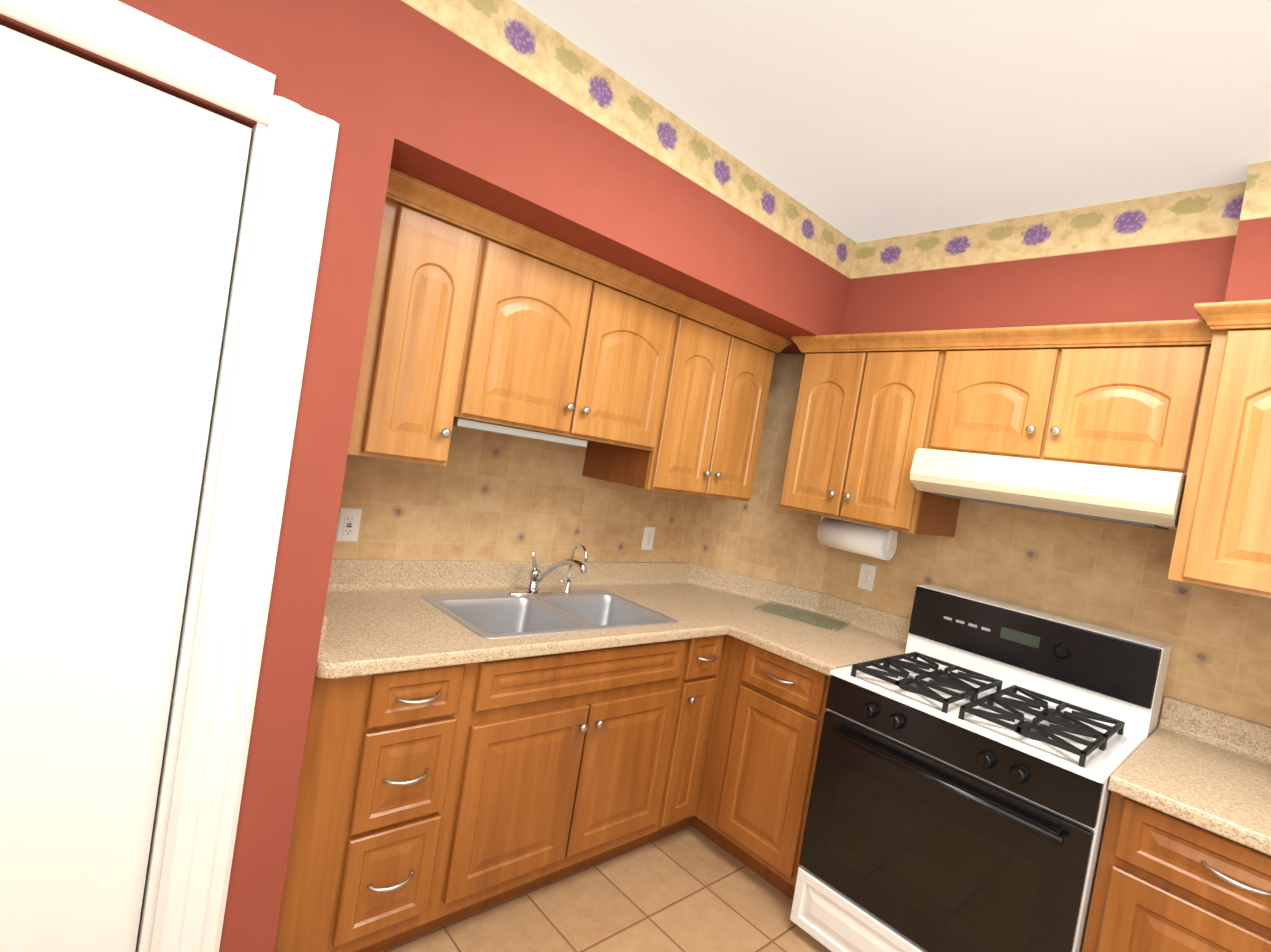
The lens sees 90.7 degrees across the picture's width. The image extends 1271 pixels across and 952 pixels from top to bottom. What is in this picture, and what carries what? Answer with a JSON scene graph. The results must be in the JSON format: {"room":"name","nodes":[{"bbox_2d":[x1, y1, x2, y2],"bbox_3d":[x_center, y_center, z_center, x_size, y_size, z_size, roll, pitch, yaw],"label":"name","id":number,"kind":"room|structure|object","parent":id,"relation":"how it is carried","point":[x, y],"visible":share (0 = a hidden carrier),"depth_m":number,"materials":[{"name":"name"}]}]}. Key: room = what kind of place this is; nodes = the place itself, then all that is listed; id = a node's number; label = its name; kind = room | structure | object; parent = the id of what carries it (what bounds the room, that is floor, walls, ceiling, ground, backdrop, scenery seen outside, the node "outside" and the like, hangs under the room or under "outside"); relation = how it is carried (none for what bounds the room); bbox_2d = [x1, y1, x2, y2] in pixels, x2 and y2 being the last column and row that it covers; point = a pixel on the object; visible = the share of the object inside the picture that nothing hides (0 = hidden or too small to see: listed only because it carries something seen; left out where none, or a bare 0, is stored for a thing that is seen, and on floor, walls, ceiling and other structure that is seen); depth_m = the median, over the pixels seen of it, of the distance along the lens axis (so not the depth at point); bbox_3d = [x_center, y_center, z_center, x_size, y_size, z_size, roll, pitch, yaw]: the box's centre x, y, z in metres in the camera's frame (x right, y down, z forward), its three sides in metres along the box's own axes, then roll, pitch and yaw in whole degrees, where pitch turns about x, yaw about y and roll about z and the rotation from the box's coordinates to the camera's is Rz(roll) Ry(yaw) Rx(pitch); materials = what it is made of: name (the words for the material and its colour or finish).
{"room":"kitchen","nodes":[
{"label":"kitchen","id":0,"kind":"room"},
{"bbox_2d":[0,0,355,128],"bbox_3d":[-1.657,-0.073,0.653,2.300,2.605,0.120,8,2,-42],"label":"wall","id":1,"kind":"structure","parent":0,"point":[299,49],"depth_m":1.26,"materials":[{"name":"red paint"}]},
{"bbox_2d":[0,0,338,951],"bbox_3d":[-1.246,0.208,1.056,1.100,2.160,0.141,8,2,-42],"label":"door","id":2,"kind":"structure","parent":1,"relation":"attached to","point":[160,252],"depth_m":1.23,"materials":[{"name":"white wood"}]},
{"bbox_2d":[219,0,414,951],"bbox_3d":[-0.986,0.006,1.707,0.120,2.605,0.766,8,2,-42],"label":"wall","id":3,"kind":"structure","parent":0,"point":[374,74],"depth_m":1.42,"materials":[{"name":"red paint"}]},
{"bbox_2d":[348,167,503,465],"bbox_3d":[-0.757,-0.440,1.885,0.362,0.748,0.487,8,2,-42],"label":"upper cabinet","id":4,"kind":"object","parent":3,"relation":"attached to","point":[480,318],"depth_m":1.76,"materials":[{"name":"brown wood"}]},
{"bbox_2d":[332,426,699,562],"bbox_3d":[-0.340,0.080,2.752,2.490,2.605,0.100,8,2,-42],"label":"wall","id":5,"kind":"structure","parent":0,"point":[485,496],"depth_m":2.52,"materials":[{"name":"tile"}]},
{"bbox_2d":[335,507,361,541],"bbox_3d":[-0.970,0.166,2.126,0.072,0.116,0.009,8,2,-42],"label":"outlet","id":6,"kind":"object","parent":5,"relation":"attached to","point":[348,524],"visible":1,"depth_m":2.12,"materials":[{"name":"white plastic"}]},
{"bbox_2d":[472,217,695,490],"bbox_3d":[-0.319,-0.381,2.289,0.836,0.748,0.487,8,2,-42],"label":"upper cabinet","id":7,"kind":"object","parent":5,"relation":"attached to","point":[582,348],"depth_m":2.14,"materials":[{"name":"brown wood"}]},
{"bbox_2d":[641,526,655,549],"bbox_3d":[0.065,0.306,3.081,0.072,0.116,0.008,8,2,-42],"label":"electrical outlet","id":8,"kind":"object","parent":5,"relation":"attached to","point":[648,538],"visible":1,"depth_m":3.08,"materials":[{"name":"white plastic"}]},
{"bbox_2d":[664,300,792,500],"bbox_3d":[0.239,-0.306,2.804,0.690,0.748,0.487,8,2,-42],"label":"upper cabinet","id":9,"kind":"object","parent":5,"relation":"attached to","point":[728,367],"depth_m":2.64,"materials":[{"name":"brown wood"}]},
{"bbox_2d":[381,825,830,951],"bbox_3d":[-0.523,1.462,0.970,4.890,0.080,5.000,8,2,-42],"label":"floor","id":10,"kind":"structure","parent":0,"point":[689,888],"depth_m":2.13,"materials":[{"name":"tile"}]},
{"bbox_2d":[274,544,910,951],"bbox_3d":[-0.036,0.889,2.321,2.268,1.130,1.141,8,2,-42],"label":"base cabinet","id":11,"kind":"object","parent":10,"relation":"on","point":[480,736],"visible":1,"depth_m":2.09,"materials":[{"name":"brown wood"}]},
{"bbox_2d":[274,558,910,678],"bbox_3d":[0.024,0.513,2.310,2.266,0.140,1.141,8,2,-42],"label":"countertop","id":12,"kind":"structure","parent":11,"relation":"on","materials":[{"name":"laminate"}]},
{"bbox_2d":[508,544,587,595],"bbox_3d":[-0.291,0.379,2.438,0.294,0.211,0.281,8,2,-42],"label":"faucet","id":13,"kind":"object","parent":12,"relation":"on","point":[535,575],"depth_m":2.47,"materials":[{"name":"silver metal"}]},
{"bbox_2d":[419,588,678,683],"bbox_3d":[-0.310,0.575,2.326,0.855,0.175,0.495,8,2,-42],"label":"sink","id":14,"kind":"object","parent":12,"relation":"in","point":[516,614],"depth_m":2.36,"materials":[{"name":"silver metal"}]},
{"bbox_2d":[790,584,1171,951],"bbox_3d":[1.119,1.050,2.089,0.790,1.192,0.766,8,2,-42],"label":"stove","id":15,"kind":"object","parent":10,"relation":"on","point":[975,752],"visible":1,"depth_m":1.93,"materials":[{"name":"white metal"}]},
{"bbox_2d":[1082,696,1270,951],"bbox_3d":[1.714,1.252,1.489,0.755,1.016,0.952,8,2,-42],"label":"base cabinet","id":16,"kind":"object","parent":10,"relation":"on","point":[1184,863],"visible":0.98,"depth_m":1.54,"materials":[{"name":"brown wood"}]},
{"bbox_2d":[689,353,832,591],"bbox_3d":[0.634,0.226,3.165,0.280,2.605,0.620,8,2,-42],"label":"wall","id":17,"kind":"structure","parent":0,"point":[761,533],"depth_m":3.15,"materials":[{"name":"tile"}]},
{"bbox_2d":[513,0,1270,242],"bbox_3d":[-0.095,-1.188,0.895,4.890,0.080,5.000,8,2,-42],"label":"ceiling","id":18,"kind":"structure","parent":0,"point":[857,121],"depth_m":1.68,"materials":[{"name":"white paint"}]},
{"bbox_2d":[390,0,845,343],"bbox_3d":[-0.013,-0.945,2.349,1.980,0.455,0.666,8,2,-42],"label":"soffit","id":19,"kind":"structure","parent":18,"relation":"attached to","point":[514,112],"depth_m":1.83,"materials":[{"name":"red paint"}]},
{"bbox_2d":[779,161,1270,354],"bbox_3d":[1.793,-0.642,1.954,0.390,0.455,3.720,8,2,-42],"label":"soffit","id":20,"kind":"structure","parent":18,"relation":"attached to","point":[1153,258],"depth_m":2.16,"materials":[{"name":"red paint"}]},
{"bbox_2d":[821,500,1270,728],"bbox_3d":[1.532,0.391,2.449,0.100,2.605,2.910,8,2,-42],"label":"wall","id":21,"kind":"structure","parent":0,"point":[1111,575],"depth_m":2.25,"materials":[{"name":"tile"}]},
{"bbox_2d":[780,330,943,532],"bbox_3d":[1.005,-0.179,2.685,0.460,0.748,0.641,8,2,-42],"label":"upper cabinet","id":22,"kind":"object","parent":21,"relation":"attached to","point":[874,412],"depth_m":2.51,"materials":[{"name":"brown wood"}]},
{"bbox_2d":[817,516,897,560],"bbox_3d":[0.960,0.264,2.732,0.128,0.141,0.330,8,2,-42],"label":"paper towel holder","id":23,"kind":"object","parent":22,"relation":"attached to","point":[865,540],"visible":0.98,"depth_m":2.67,"materials":[{"name":"white paper"}]},
{"bbox_2d":[857,563,875,590],"bbox_3d":[1.056,0.462,2.873,0.008,0.116,0.072,8,2,-42],"label":"electrical outlet","id":24,"kind":"object","parent":21,"relation":"attached to","point":[866,577],"visible":1,"depth_m":2.87,"materials":[{"name":"white plastic"}]},
{"bbox_2d":[908,319,1213,536],"bbox_3d":[1.464,-0.090,2.174,0.460,0.748,0.744,8,2,-42],"label":"upper cabinet","id":25,"kind":"object","parent":21,"relation":"attached to","point":[1122,394],"depth_m":2.00,"materials":[{"name":"brown wood"}]},
{"bbox_2d":[910,448,1186,530],"bbox_3d":[1.418,0.045,2.154,0.527,0.156,0.729,8,2,-42],"label":"range hood","id":26,"kind":"object","parent":25,"relation":"attached to","point":[1142,497],"visible":0.96,"depth_m":1.93,"materials":[{"name":"beige metal"}]},
{"bbox_2d":[1168,299,1270,598],"bbox_3d":[1.983,-0.009,1.540,0.541,0.752,0.979,8,2,-42],"label":"upper cabinet","id":27,"kind":"object","parent":21,"relation":"attached to","point":[1223,537],"visible":1,"depth_m":1.66,"materials":[{"name":"brown wood"}]}
]}

